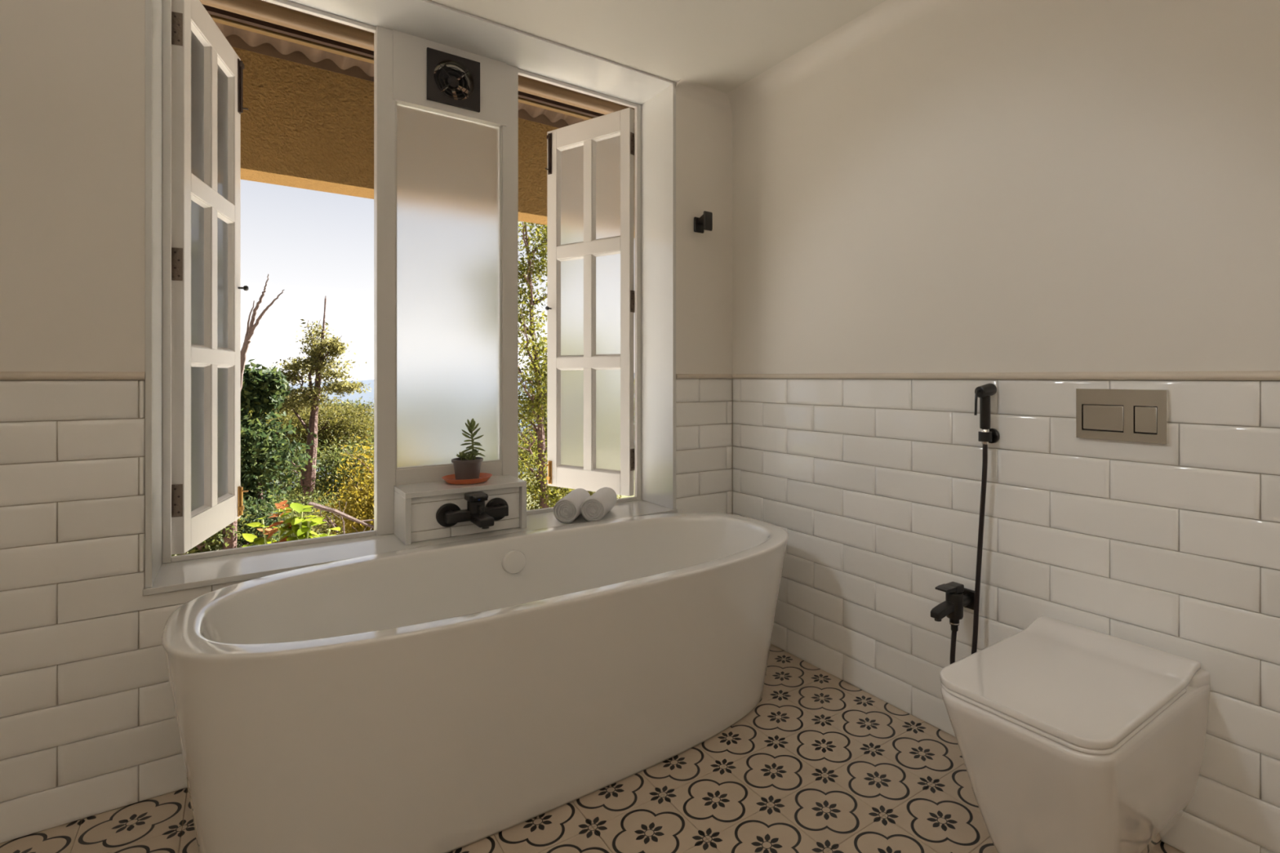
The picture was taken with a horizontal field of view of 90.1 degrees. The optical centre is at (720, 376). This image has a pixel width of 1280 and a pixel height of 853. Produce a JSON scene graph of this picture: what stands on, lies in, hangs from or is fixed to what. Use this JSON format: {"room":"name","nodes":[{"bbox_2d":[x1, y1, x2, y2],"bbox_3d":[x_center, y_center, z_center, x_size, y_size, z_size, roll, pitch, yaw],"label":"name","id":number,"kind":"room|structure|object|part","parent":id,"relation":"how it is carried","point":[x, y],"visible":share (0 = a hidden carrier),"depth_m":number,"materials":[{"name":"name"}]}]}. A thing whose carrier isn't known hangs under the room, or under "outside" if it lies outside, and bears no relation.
{"room":"bathroom","nodes":[
{"label":"bathroom","id":0,"kind":"room"},
{"bbox_2d":[0,0,732,843],"bbox_3d":[-1.183,-0.012,2.151,3.150,2.476,0.332,0,0,-37],"label":"wall","id":1,"kind":"structure","parent":0,"point":[88,726],"depth_m":1.62,"materials":[{"name":"white paint"}]},
{"bbox_2d":[0,371,145,380],"bbox_3d":[-1.932,-0.003,1.373,1.018,0.021,0.013,0,0,-37],"label":"trim","id":2,"kind":"structure","parent":1,"relation":"attached to","point":[4,375],"depth_m":1.59,"materials":[{"name":"beige paint"}]},
{"bbox_2d":[142,0,677,595],"bbox_3d":[-0.951,-0.336,2.308,1.682,1.828,0.326,0,0,-37],"label":"window","id":3,"kind":"structure","parent":1,"relation":"in","point":[446,176],"depth_m":2.38,"materials":[{"name":"white wood"}]},
{"bbox_2d":[171,0,248,554],"bbox_3d":[-1.756,-0.342,2.197,0.070,1.773,0.548,0,0,-22],"label":"window shutter","id":4,"kind":"object","parent":3,"relation":"attached to","point":[207,72],"visible":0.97,"depth_m":2.15,"materials":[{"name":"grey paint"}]},
{"bbox_3d":[-1.727,-0.889,2.080,0.004,0.495,0.189,0,0,-22],"label":"pane","id":5,"kind":"part","parent":4,"relation":"part of","materials":[{"name":"clear glass"}]},
{"bbox_3d":[-1.727,-0.340,2.080,0.004,0.496,0.189,0,0,-22],"label":"pane","id":6,"kind":"part","parent":4,"relation":"part of","materials":[{"name":"clear glass"}]},
{"bbox_3d":[-1.727,0.201,2.080,0.004,0.498,0.189,0,0,-22],"label":"pane","id":7,"kind":"part","parent":4,"relation":"part of","materials":[{"name":"clear glass"}]},
{"bbox_3d":[-1.767,-1.181,2.191,0.032,0.096,0.418,0,0,-22],"label":"rail","id":8,"kind":"part","parent":4,"relation":"part of","materials":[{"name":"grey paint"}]},
{"bbox_3d":[-1.767,-0.615,2.191,0.032,0.062,0.418,0,0,-22],"label":"rail","id":9,"kind":"part","parent":4,"relation":"part of","materials":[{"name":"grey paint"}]},
{"bbox_3d":[-1.767,-0.070,2.191,0.032,0.052,0.418,0,0,-22],"label":"rail","id":10,"kind":"part","parent":4,"relation":"part of","materials":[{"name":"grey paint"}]},
{"bbox_3d":[-1.767,0.495,2.191,0.032,0.098,0.418,0,0,-22],"label":"rail","id":11,"kind":"part","parent":4,"relation":"part of","materials":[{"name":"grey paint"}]},
{"bbox_3d":[-1.816,-0.889,2.298,0.004,0.495,0.192,0,0,-22],"label":"pane","id":12,"kind":"part","parent":4,"relation":"part of","materials":[{"name":"glass"}]},
{"bbox_3d":[-1.816,-0.340,2.298,0.004,0.496,0.192,0,0,-22],"label":"pane","id":13,"kind":"part","parent":4,"relation":"part of","materials":[{"name":"glass"}]},
{"bbox_3d":[-1.816,0.201,2.298,0.004,0.498,0.192,0,0,-22],"label":"pane","id":14,"kind":"part","parent":4,"relation":"part of","materials":[{"name":"glass"}]},
{"bbox_3d":[-1.840,0.477,2.434,0.010,0.107,0.010,0,0,-22],"label":"bolt rod","id":15,"kind":"part","parent":4,"relation":"part of","materials":[{"name":"gold metal"}]},
{"bbox_3d":[-1.840,-1.114,2.434,0.010,0.196,0.010,0,0,-22],"label":"bolt rod","id":16,"kind":"part","parent":4,"relation":"part of","materials":[{"name":"black metal"}]},
{"bbox_3d":[-1.831,-0.341,2.432,0.032,0.021,0.021,0,0,-22],"label":"knob","id":17,"kind":"part","parent":4,"relation":"part of","materials":[{"name":"black metal"}]},
{"bbox_3d":[-1.447,0.554,2.089,0.551,0.015,0.022,0,0,-37],"label":"frame sill","id":18,"kind":"part","parent":3,"relation":"part of","materials":[{"name":"white paint"}]},
{"bbox_3d":[-1.208,-0.340,2.280,0.060,1.802,0.060,0,0,-37],"label":"post","id":19,"kind":"part","parent":3,"relation":"part of","materials":[{"name":"white paint"}]},
{"bbox_3d":[-0.945,0.570,2.300,1.682,0.017,0.306,0,0,-37],"label":"sill","id":20,"kind":"part","parent":3,"relation":"part of","materials":[{"name":"white stone"}]},
{"bbox_3d":[-1.029,-0.331,2.409,0.387,1.335,0.006,0,0,-37],"label":"pane","id":21,"kind":"part","parent":3,"relation":"part of","materials":[{"name":"white glass"}]},
{"bbox_3d":[-1.032,0.378,2.413,0.381,0.087,0.051,0,0,-37],"label":"rail","id":22,"kind":"part","parent":3,"relation":"part of","materials":[{"name":"white paint"}]},
{"bbox_2d":[426,47,479,112],"bbox_3d":[-1.022,-1.112,2.407,0.188,0.188,0.082,0,0,-37],"label":"exhaust fan","id":23,"kind":"object","parent":3,"relation":"attached to","point":[450,67],"visible":1,"depth_m":2.39,"materials":[{"name":"black plastic"}]},
{"bbox_3d":[-1.056,-1.094,2.382,0.052,0.062,0.022,0,0,-37],"label":"blade","id":24,"kind":"part","parent":23,"relation":"part of","materials":[{"name":"black plastic"}]},
{"bbox_3d":[-1.052,-1.148,2.385,0.058,0.058,0.022,0,0,-37],"label":"blade","id":25,"kind":"part","parent":23,"relation":"part of","materials":[{"name":"black plastic"}]},
{"bbox_3d":[-1.030,-1.070,2.397,0.014,0.050,0.067,0,0,31],"label":"blade","id":26,"kind":"part","parent":23,"relation":"part of","materials":[{"name":"black plastic"}]},
{"bbox_3d":[-1.010,-1.154,2.412,0.067,0.050,0.014,0,0,-15],"label":"blade","id":27,"kind":"part","parent":23,"relation":"part of","materials":[{"name":"black plastic"}]},
{"bbox_3d":[-0.992,-1.076,2.430,0.058,0.058,0.022,0,0,-37],"label":"blade","id":28,"kind":"part","parent":23,"relation":"part of","materials":[{"name":"black plastic"}]},
{"bbox_3d":[-0.989,-1.130,2.433,0.052,0.062,0.022,0,0,-37],"label":"blade","id":29,"kind":"part","parent":23,"relation":"part of","materials":[{"name":"black plastic"}]},
{"bbox_2d":[393,475,526,545],"bbox_3d":[-0.946,0.474,2.314,0.411,0.172,0.201,0,0,-37],"label":"box","id":30,"kind":"object","parent":3,"relation":"on","point":[415,505],"visible":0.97,"depth_m":2.23,"materials":[{"name":"white stone"}]},
{"bbox_2d":[441,472,492,484],"bbox_3d":[-0.936,0.377,2.343,0.174,0.022,0.174,0,0,-37],"label":"saucer","id":31,"kind":"object","parent":30,"relation":"on","point":[483,477],"visible":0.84,"depth_m":2.29,"materials":[{"name":"orange ceramic"}]},
{"bbox_2d":[451,417,485,479],"bbox_3d":[-0.932,0.268,2.346,0.120,0.227,0.110,0,0,-37],"label":"potted succulent","id":32,"kind":"object","parent":31,"relation":"on","point":[465,467],"visible":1,"depth_m":2.32,"materials":[{"name":"green plant"}]},
{"bbox_3d":[-0.923,0.253,2.353,0.016,0.123,0.008,0,0,-37],"label":"stem","id":33,"kind":"part","parent":32,"relation":"part of","materials":[{"name":"green plant"}]},
{"bbox_2d":[435,491,508,528],"bbox_3d":[-0.832,0.465,2.192,0.247,0.114,0.178,0,0,-37],"label":"mixer","id":34,"kind":"object","parent":30,"relation":"attached to","point":[447,515],"visible":1,"depth_m":2.19,"materials":[{"name":"black metal"}]},
{"bbox_3d":[-0.856,0.420,2.219,0.062,0.023,0.070,0,0,-37],"label":"lever","id":35,"kind":"part","parent":34,"relation":"part of","materials":[{"name":"black metal"}]},
{"bbox_3d":[-0.815,0.488,2.164,0.050,0.028,0.112,0,0,-37],"label":"spout","id":36,"kind":"part","parent":34,"relation":"part of","materials":[{"name":"black metal"}]},
{"bbox_3d":[-0.855,-0.340,2.547,0.063,1.802,0.060,0,0,-37],"label":"post","id":37,"kind":"part","parent":3,"relation":"part of","materials":[{"name":"white paint"}]},
{"bbox_2d":[553,488,590,523],"bbox_3d":[-0.592,0.512,2.540,0.097,0.096,0.252,0,0,0],"label":"rolled towel","id":38,"kind":"object","parent":3,"relation":"on","point":[566,509],"visible":0.93,"depth_m":2.43,"materials":[{"name":"white fabric"}]},
{"bbox_3d":[-0.606,0.554,2.724,0.547,0.015,0.022,0,0,-37],"label":"frame sill","id":39,"kind":"part","parent":3,"relation":"part of","materials":[{"name":"white paint"}]},
{"bbox_2d":[545,107,634,496],"bbox_3d":[-0.637,-0.342,3.035,0.548,1.773,0.070,0,0,32],"label":"window shutter","id":40,"kind":"object","parent":3,"relation":"attached to","point":[589,308],"visible":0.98,"depth_m":3.02,"materials":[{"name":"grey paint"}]},
{"bbox_3d":[-0.856,0.477,3.160,0.010,0.107,0.010,0,0,33],"label":"bolt rod","id":41,"kind":"part","parent":40,"relation":"part of","materials":[{"name":"gold metal"}]},
{"bbox_3d":[-0.856,-1.114,3.160,0.010,0.196,0.010,0,0,33],"label":"bolt rod","id":42,"kind":"part","parent":40,"relation":"part of","materials":[{"name":"black metal"}]},
{"bbox_3d":[-0.726,-0.889,3.112,0.192,0.495,0.004,0,0,32],"label":"pane","id":43,"kind":"part","parent":40,"relation":"part of","materials":[{"name":"clear glass"}]},
{"bbox_3d":[-0.726,-0.340,3.112,0.192,0.496,0.004,0,0,32],"label":"pane","id":44,"kind":"part","parent":40,"relation":"part of","materials":[{"name":"clear glass"}]},
{"bbox_3d":[-0.726,0.201,3.112,0.192,0.498,0.004,0,0,32],"label":"pane","id":45,"kind":"part","parent":40,"relation":"part of","materials":[{"name":"clear glass"}]},
{"bbox_3d":[-0.630,-1.181,3.045,0.418,0.096,0.032,0,0,32],"label":"rail","id":46,"kind":"part","parent":40,"relation":"part of","materials":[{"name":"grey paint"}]},
{"bbox_3d":[-0.630,-0.615,3.045,0.418,0.062,0.032,0,0,32],"label":"rail","id":47,"kind":"part","parent":40,"relation":"part of","materials":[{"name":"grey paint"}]},
{"bbox_3d":[-0.630,-0.070,3.045,0.418,0.052,0.032,0,0,32],"label":"rail","id":48,"kind":"part","parent":40,"relation":"part of","materials":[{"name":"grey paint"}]},
{"bbox_3d":[-0.630,0.495,3.045,0.418,0.098,0.032,0,0,32],"label":"rail","id":49,"kind":"part","parent":40,"relation":"part of","materials":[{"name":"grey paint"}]},
{"bbox_3d":[-0.527,-0.889,2.986,0.189,0.495,0.004,0,0,32],"label":"pane","id":50,"kind":"part","parent":40,"relation":"part of","materials":[{"name":"clear glass"}]},
{"bbox_3d":[-0.527,-0.340,2.986,0.189,0.496,0.004,0,0,32],"label":"pane","id":51,"kind":"part","parent":40,"relation":"part of","materials":[{"name":"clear glass"}]},
{"bbox_3d":[-0.527,0.201,2.986,0.189,0.498,0.004,0,0,32],"label":"pane","id":52,"kind":"part","parent":40,"relation":"part of","materials":[{"name":"clear glass"}]},
{"bbox_2d":[580,487,617,521],"bbox_3d":[-0.488,0.512,2.560,0.098,0.097,0.256,0,0,2],"label":"rolled towel","id":53,"kind":"object","parent":3,"relation":"on","point":[594,508],"visible":0.98,"depth_m":2.45,"materials":[{"name":"white fabric"}]},
{"bbox_2d":[693,210,712,233],"bbox_3d":[-0.075,-0.665,2.733,0.052,0.081,0.078,0,0,-37],"label":"robe hook","id":54,"kind":"object","parent":1,"relation":"attached to","point":[704,222],"visible":1,"depth_m":2.71,"materials":[{"name":"black metal"}]},
{"bbox_3d":[-0.095,-0.661,2.760,0.052,0.066,0.012,0,0,-37],"label":"wall plate","id":55,"kind":"part","parent":54,"relation":"part of","materials":[{"name":"black metal"}]},
{"bbox_3d":[-0.075,-0.681,2.733,0.024,0.040,0.054,0,0,-37],"label":"arm","id":56,"kind":"part","parent":54,"relation":"part of","materials":[{"name":"black metal"}]},
{"bbox_3d":[-0.055,-0.665,2.706,0.042,0.081,0.012,0,0,-37],"label":"hook blade","id":57,"kind":"part","parent":54,"relation":"part of","materials":[{"name":"black metal"}]},
{"bbox_2d":[675,78,731,111],"bbox_3d":[-0.055,-1.225,2.767,0.307,0.050,0.050,0,0,-37],"label":"trim","id":58,"kind":"structure","parent":1,"relation":"attached to","point":[685,88],"depth_m":2.76,"materials":[{"name":"white paint"}]},
{"bbox_2d":[675,373,732,378],"bbox_3d":[-0.066,-0.003,2.781,0.307,0.021,0.013,0,0,-37],"label":"trim","id":59,"kind":"structure","parent":1,"relation":"attached to","point":[677,375],"depth_m":2.77,"materials":[{"name":"beige paint"}]},
{"bbox_2d":[214,0,634,125],"bbox_3d":[-0.529,-1.595,3.650,14.000,0.243,1.269,0,0,-37],"label":"roof","id":60,"kind":"structure","parent":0,"point":[251,38],"depth_m":3.03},
{"bbox_2d":[231,46,559,225],"bbox_3d":[-0.823,-1.221,4.039,14.000,0.542,0.206,0,0,-37],"label":"beam","id":61,"kind":"structure","parent":60,"relation":"attached to","point":[305,126],"depth_m":3.07,"materials":[{"name":"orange paint"}]},
{"bbox_2d":[225,34,568,128],"bbox_3d":[-0.805,-1.533,4.016,14.000,0.082,0.152,0,0,-37],"label":"beam","id":62,"kind":"structure","parent":61,"relation":"on","point":[235,41],"depth_m":3.07,"materials":[{"name":"brown wood"}]},
{"bbox_2d":[208,13,594,119],"bbox_3d":[-0.512,-1.427,3.627,14.000,0.037,0.035,0,0,-37],"label":"purlin","id":63,"kind":"structure","parent":60,"relation":"attached to","point":[216,19],"depth_m":2.71,"materials":[{"name":"brown wood"}]},
{"bbox_2d":[202,4,604,117],"bbox_3d":[-0.464,-1.436,3.563,14.000,0.075,0.025,0,0,-37],"label":"purlin","id":64,"kind":"structure","parent":60,"relation":"attached to","point":[211,10],"depth_m":2.64,"materials":[{"name":"black"}]},
{"bbox_2d":[200,0,634,114],"bbox_3d":[-0.410,-1.420,3.491,14.000,0.060,0.065,0,0,-37],"label":"purlin","id":65,"kind":"structure","parent":60,"relation":"attached to","point":[256,9],"depth_m":2.59,"materials":[{"name":"brown wood"}]},
{"bbox_2d":[451,457,483,479],"bbox_3d":[-0.936,0.342,2.343,0.110,0.080,0.110,0,0,-37],"label":"pot","id":66,"kind":"object","parent":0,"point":[464,468],"depth_m":2.31,"materials":[{"name":"grey ceramic"}]},
{"bbox_2d":[0,644,1183,852],"bbox_3d":[-0.200,1.186,0.765,3.250,0.120,3.730,0,0,-37],"label":"floor","id":67,"kind":"structure","parent":0,"point":[821,763],"depth_m":1.67,"materials":[{"name":"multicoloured tile"}]},
{"bbox_2d":[161,512,788,852],"bbox_3d":[-0.530,0.834,1.895,1.712,0.581,0.758,0,0,-37],"label":"bathtub","id":68,"kind":"object","parent":67,"relation":"on","point":[451,696],"visible":1,"depth_m":1.55,"materials":[{"name":"white ceramic"}]},
{"bbox_2d":[939,615,1210,852],"bbox_3d":[0.794,0.891,1.454,0.532,0.467,0.394,0,0,-37],"label":"toilet","id":69,"kind":"object","parent":67,"relation":"on","point":[1070,738],"visible":1,"depth_m":1.35,"materials":[{"name":"white ceramic"}]},
{"bbox_3d":[0.760,0.697,1.428,0.443,0.010,0.363,0,0,-37],"label":"seat","id":70,"kind":"part","parent":69,"relation":"part of","materials":[{"name":"white ceramic"}]},
{"bbox_3d":[0.789,0.674,1.450,0.519,0.032,0.365,0,0,-37],"label":"lid","id":71,"kind":"part","parent":69,"relation":"part of","materials":[{"name":"white plastic"}]},
{"bbox_2d":[428,0,886,93],"bbox_3d":[-0.200,-1.537,0.765,3.250,0.574,3.730,0,0,-37],"label":"ceiling","id":72,"kind":"structure","parent":0,"point":[722,46],"depth_m":2.27,"materials":[{"name":"white paint"}]},
{"bbox_2d":[732,0,1279,852],"bbox_3d":[1.104,-0.012,1.609,0.153,2.476,3.306,0,0,-37],"label":"wall","id":73,"kind":"structure","parent":0,"point":[976,185],"depth_m":1.81,"materials":[{"name":"white paint"}]},
{"bbox_2d":[727,0,952,116],"bbox_3d":[1.019,-1.215,1.541,0.070,0.070,3.300,0,0,-37],"label":"trim","id":74,"kind":"structure","parent":73,"relation":"attached to","point":[888,16],"depth_m":2.36,"materials":[{"name":"white paint"}]},
{"bbox_2d":[930,581,974,631],"bbox_3d":[0.688,0.685,1.881,0.184,0.138,0.060,0,0,-37],"label":"tap","id":75,"kind":"object","parent":73,"relation":"attached to","point":[957,597],"visible":0.92,"depth_m":1.86,"materials":[{"name":"black metal"}]},
{"bbox_3d":[0.646,0.680,1.849,0.078,0.032,0.034,0,0,-37],"label":"spout","id":76,"kind":"part","parent":75,"relation":"part of","materials":[{"name":"black metal"}]},
{"bbox_3d":[0.658,0.622,1.859,0.048,0.012,0.040,0,0,-37],"label":"lever","id":77,"kind":"part","parent":75,"relation":"part of","materials":[{"name":"black metal"}]},
{"bbox_2d":[949,618,959,631],"bbox_3d":[0.695,0.734,1.887,0.028,0.040,0.028,0,0,-37],"label":"outlet","id":78,"kind":"object","parent":75,"relation":"attached to","point":[954,623],"depth_m":1.88,"materials":[{"name":"black metal"}]},
{"bbox_3d":[0.695,0.628,1.886,0.043,0.023,0.040,0,0,-37],"label":"handle","id":79,"kind":"part","parent":75,"relation":"part of","materials":[{"name":"black metal"}]},
{"bbox_2d":[950,383,999,664],"bbox_3d":[0.745,0.474,1.869,0.107,0.910,0.102,0,0,-37],"label":"bidet spray","id":80,"kind":"object","parent":73,"relation":"attached to","point":[987,435],"visible":0.75,"depth_m":1.85,"materials":[{"name":"black metal"}]},
{"bbox_2d":[732,370,1279,380],"bbox_3d":[1.042,-0.003,1.558,0.013,0.021,3.300,0,0,-37],"label":"trim","id":81,"kind":"structure","parent":73,"relation":"attached to","point":[1238,375],"depth_m":1.74,"materials":[{"name":"beige paint"}]},
{"bbox_2d":[1075,388,1168,444],"bbox_3d":[1.007,0.096,1.599,0.014,0.129,0.206,0,0,-37],"label":"flush plate","id":82,"kind":"object","parent":73,"relation":"attached to","point":[1140,415],"visible":1,"depth_m":1.59,"materials":[{"name":"silver metal"}]},
{"label":"outside","id":83,"kind":"structure","parent":0,"visible":0},
{"bbox_2d":[269,373,546,494],"bbox_3d":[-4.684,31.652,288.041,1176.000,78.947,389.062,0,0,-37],"label":"hill","id":84,"kind":"structure","parent":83,"point":[367,394],"depth_m":342.29,"materials":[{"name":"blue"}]},
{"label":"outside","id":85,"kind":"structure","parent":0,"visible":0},
{"bbox_2d":[171,473,634,555],"bbox_3d":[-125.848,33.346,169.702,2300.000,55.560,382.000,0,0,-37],"label":"valley","id":86,"kind":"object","parent":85,"point":[622,496],"depth_m":125.19,"materials":[{"name":"green plant"}]},
{"bbox_2d":[319,395,373,417],"bbox_3d":[-15.251,4.293,24.341,4.048,7.197,4.998,0,0,-3],"label":"tree","id":87,"kind":"object","parent":86,"relation":"on","point":[359,401],"visible":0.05,"depth_m":24.58,"materials":[{"name":"green plant"}]},
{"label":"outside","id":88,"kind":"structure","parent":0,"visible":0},
{"bbox_3d":[-5.469,3.540,10.195,336.000,4.143,17.668,0,0,-37],"label":"ground","id":89,"kind":"structure","parent":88,"visible":0},
{"bbox_2d":[171,506,258,556],"bbox_3d":[-4.876,1.765,5.995,0.909,1.060,0.888,0,0,-37],"label":"bush","id":90,"kind":"object","parent":89,"relation":"on","point":[206,545],"visible":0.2,"depth_m":5.93,"materials":[{"name":"green plant"}]},
{"bbox_2d":[222,520,237,549],"bbox_3d":[-4.647,1.626,5.997,0.124,1.201,0.109,0,0,-37],"label":"tree stump","id":91,"kind":"object","parent":89,"relation":"on","point":[232,542],"visible":0.13,"depth_m":5.97,"materials":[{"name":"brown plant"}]},
{"bbox_2d":[210,489,306,551],"bbox_3d":[-4.785,1.764,6.423,1.109,1.207,1.115,0,0,-11],"label":"bush","id":92,"kind":"object","parent":89,"relation":"on","point":[262,512],"visible":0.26,"depth_m":6.36,"materials":[{"name":"green plant"}]},
{"bbox_2d":[240,274,284,390],"bbox_3d":[-5.149,0.697,6.993,0.656,3.663,0.106,0,0,3],"label":"dead tree","id":93,"kind":"object","parent":89,"relation":"on","point":[250,329],"visible":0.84,"depth_m":6.99,"materials":[{"name":"brown wood"}]},
{"bbox_2d":[248,410,297,485],"bbox_3d":[-8.184,2.078,11.089,2.101,3.559,1.900,0,0,-15],"label":"leafy tree","id":94,"kind":"object","parent":89,"relation":"on","point":[250,411],"visible":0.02,"depth_m":11.02,"materials":[{"name":"green plant"}]},
{"bbox_2d":[240,358,331,516],"bbox_3d":[-5.958,1.303,7.871,1.826,3.066,1.934,0,0,-44],"label":"bush","id":95,"kind":"object","parent":89,"relation":"on","point":[262,455],"visible":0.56,"depth_m":7.86,"materials":[{"name":"green plant"}]},
{"bbox_2d":[242,500,340,546],"bbox_3d":[-2.304,1.126,3.420,0.553,0.933,0.254,0,0,-7],"label":"shrub","id":96,"kind":"object","parent":89,"relation":"on","point":[301,531],"visible":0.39,"depth_m":3.40,"materials":[{"name":"green plant"}]},
{"bbox_3d":[-2.397,1.179,3.388,0.137,0.827,0.010,0,0,12],"label":"stem","id":97,"kind":"part","parent":96,"relation":"part of","materials":[{"name":"yellow"}]},
{"bbox_3d":[-2.362,1.149,3.411,0.036,0.886,0.010,0,0,-35],"label":"stem","id":98,"kind":"part","parent":96,"relation":"part of","materials":[{"name":"yellow"}]},
{"bbox_3d":[-2.303,1.129,3.413,0.098,0.926,0.009,0,0,-17],"label":"stem","id":99,"kind":"part","parent":96,"relation":"part of","materials":[{"name":"yellow"}]},
{"bbox_3d":[-2.300,1.134,3.405,0.010,0.916,0.015,0,0,-13],"label":"stem","id":100,"kind":"part","parent":96,"relation":"part of","materials":[{"name":"yellow"}]},
{"bbox_3d":[-2.275,1.154,3.391,0.073,0.876,0.009,0,0,-17],"label":"stem","id":101,"kind":"part","parent":96,"relation":"part of","materials":[{"name":"yellow"}]},
{"bbox_3d":[-2.257,1.179,3.440,0.113,0.827,0.009,0,0,35],"label":"stem","id":102,"kind":"part","parent":96,"relation":"part of","materials":[{"name":"yellow"}]},
{"bbox_2d":[250,383,334,481],"bbox_3d":[-8.031,2.067,12.002,1.858,3.902,1.764,0,0,34],"label":"leafy tree","id":103,"kind":"object","parent":89,"relation":"on","point":[295,384],"visible":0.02,"depth_m":11.88,"materials":[{"name":"green plant"}]},
{"bbox_2d":[252,488,344,540],"bbox_3d":[-5.039,1.949,7.490,1.295,1.311,1.395,0,0,4],"label":"bush","id":104,"kind":"object","parent":89,"relation":"on","point":[307,513],"visible":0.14,"depth_m":7.50,"materials":[{"name":"green plant"}]},
{"bbox_2d":[255,428,346,517],"bbox_3d":[-6.768,2.103,10.024,1.938,2.555,1.898,0,0,-37],"label":"leafy tree","id":105,"kind":"object","parent":89,"relation":"on","point":[285,484],"visible":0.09,"depth_m":9.92,"materials":[{"name":"green plant"}]},
{"bbox_2d":[250,296,371,535],"bbox_3d":[-5.817,0.912,9.026,1.470,4.133,1.202,0,0,-33],"label":"tree","id":106,"kind":"object","parent":89,"relation":"on","point":[316,363],"visible":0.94,"depth_m":8.94,"materials":[{"name":"green plant"}]},
{"bbox_2d":[265,395,373,464],"bbox_3d":[-6.908,1.973,11.005,2.337,3.266,2.097,0,0,15],"label":"leafy tree","id":107,"kind":"object","parent":89,"relation":"on","point":[325,423],"visible":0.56,"depth_m":10.79,"materials":[{"name":"green plant"}]},
{"bbox_2d":[281,430,373,519],"bbox_3d":[-5.530,1.941,9.489,1.738,2.299,1.873,0,0,26],"label":"leafy tree","id":108,"kind":"object","parent":89,"relation":"on","point":[333,461],"visible":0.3,"depth_m":9.35,"materials":[{"name":"yellow leaves"},{"name":"bark"}]},
{"bbox_2d":[302,500,354,537],"bbox_3d":[-4.091,1.842,7.001,1.047,1.045,1.103,0,0,-37],"label":"bush","id":109,"kind":"object","parent":89,"relation":"on","point":[322,528],"visible":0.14,"depth_m":6.75,"materials":[{"name":"green plant"}]},
{"bbox_2d":[303,501,373,539],"bbox_3d":[-2.839,1.298,5.036,1.002,0.749,0.560,0,0,-28],"label":"fallen branch","id":110,"kind":"object","parent":89,"relation":"on","point":[315,505],"visible":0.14,"depth_m":5.03,"materials":[{"name":"brown wood"}]},
{"bbox_2d":[313,427,373,534],"bbox_3d":[-3.362,1.304,6.506,1.517,1.768,1.572,0,0,17],"label":"leafy tree","id":111,"kind":"object","parent":89,"relation":"on","point":[363,504],"visible":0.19,"depth_m":6.22,"materials":[{"name":"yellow plant"}]},
{"bbox_2d":[317,399,373,441],"bbox_3d":[-7.374,2.287,12.984,2.424,3.714,2.512,0,0,-31],"label":"leafy tree","id":112,"kind":"object","parent":89,"relation":"on","point":[368,413],"visible":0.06,"depth_m":12.89,"materials":[{"name":"green plant"}]},
{"bbox_2d":[317,445,373,499],"bbox_3d":[-6.521,2.418,11.925,1.896,2.681,2.212,0,0,11],"label":"leafy tree","id":113,"kind":"object","parent":89,"relation":"on","point":[373,446],"visible":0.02,"depth_m":11.53,"materials":[{"name":"green plant"}]},
{"bbox_2d":[518,352,546,478],"bbox_3d":[-2.159,1.023,9.375,2.253,3.087,1.966,0,0,-21],"label":"leafy tree","id":114,"kind":"object","parent":89,"relation":"on","point":[544,418],"visible":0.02,"depth_m":9.12,"materials":[{"name":"green plant"}]},
{"bbox_2d":[518,426,546,479],"bbox_3d":[-4.716,2.541,14.652,3.189,3.145,2.622,0,0,-29],"label":"leafy tree","id":115,"kind":"object","parent":89,"relation":"on","point":[521,427],"visible":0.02,"depth_m":14.53,"materials":[{"name":"green plant"}]},
{"bbox_2d":[518,221,574,510],"bbox_3d":[-1.828,0.110,5.988,1.602,3.534,1.189,0,0,-12],"label":"slender tree","id":116,"kind":"object","parent":89,"relation":"on","point":[539,375],"visible":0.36,"depth_m":5.88,"materials":[{"name":"green plant"}]},
{"bbox_2d":[518,346,591,496],"bbox_3d":[-2.672,0.962,11.404,2.551,4.119,2.887,0,0,30],"label":"leafy tree","id":117,"kind":"object","parent":89,"relation":"on","point":[544,347],"visible":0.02,"depth_m":10.89,"materials":[{"name":"green plant"}]},
{"bbox_2d":[523,462,621,509],"bbox_3d":[-1.885,1.541,8.025,1.639,1.433,1.725,0,0,17],"label":"leafy tree","id":118,"kind":"object","parent":89,"relation":"on","point":[591,493],"visible":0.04,"depth_m":7.73,"materials":[{"name":"green plant"}]}
]}

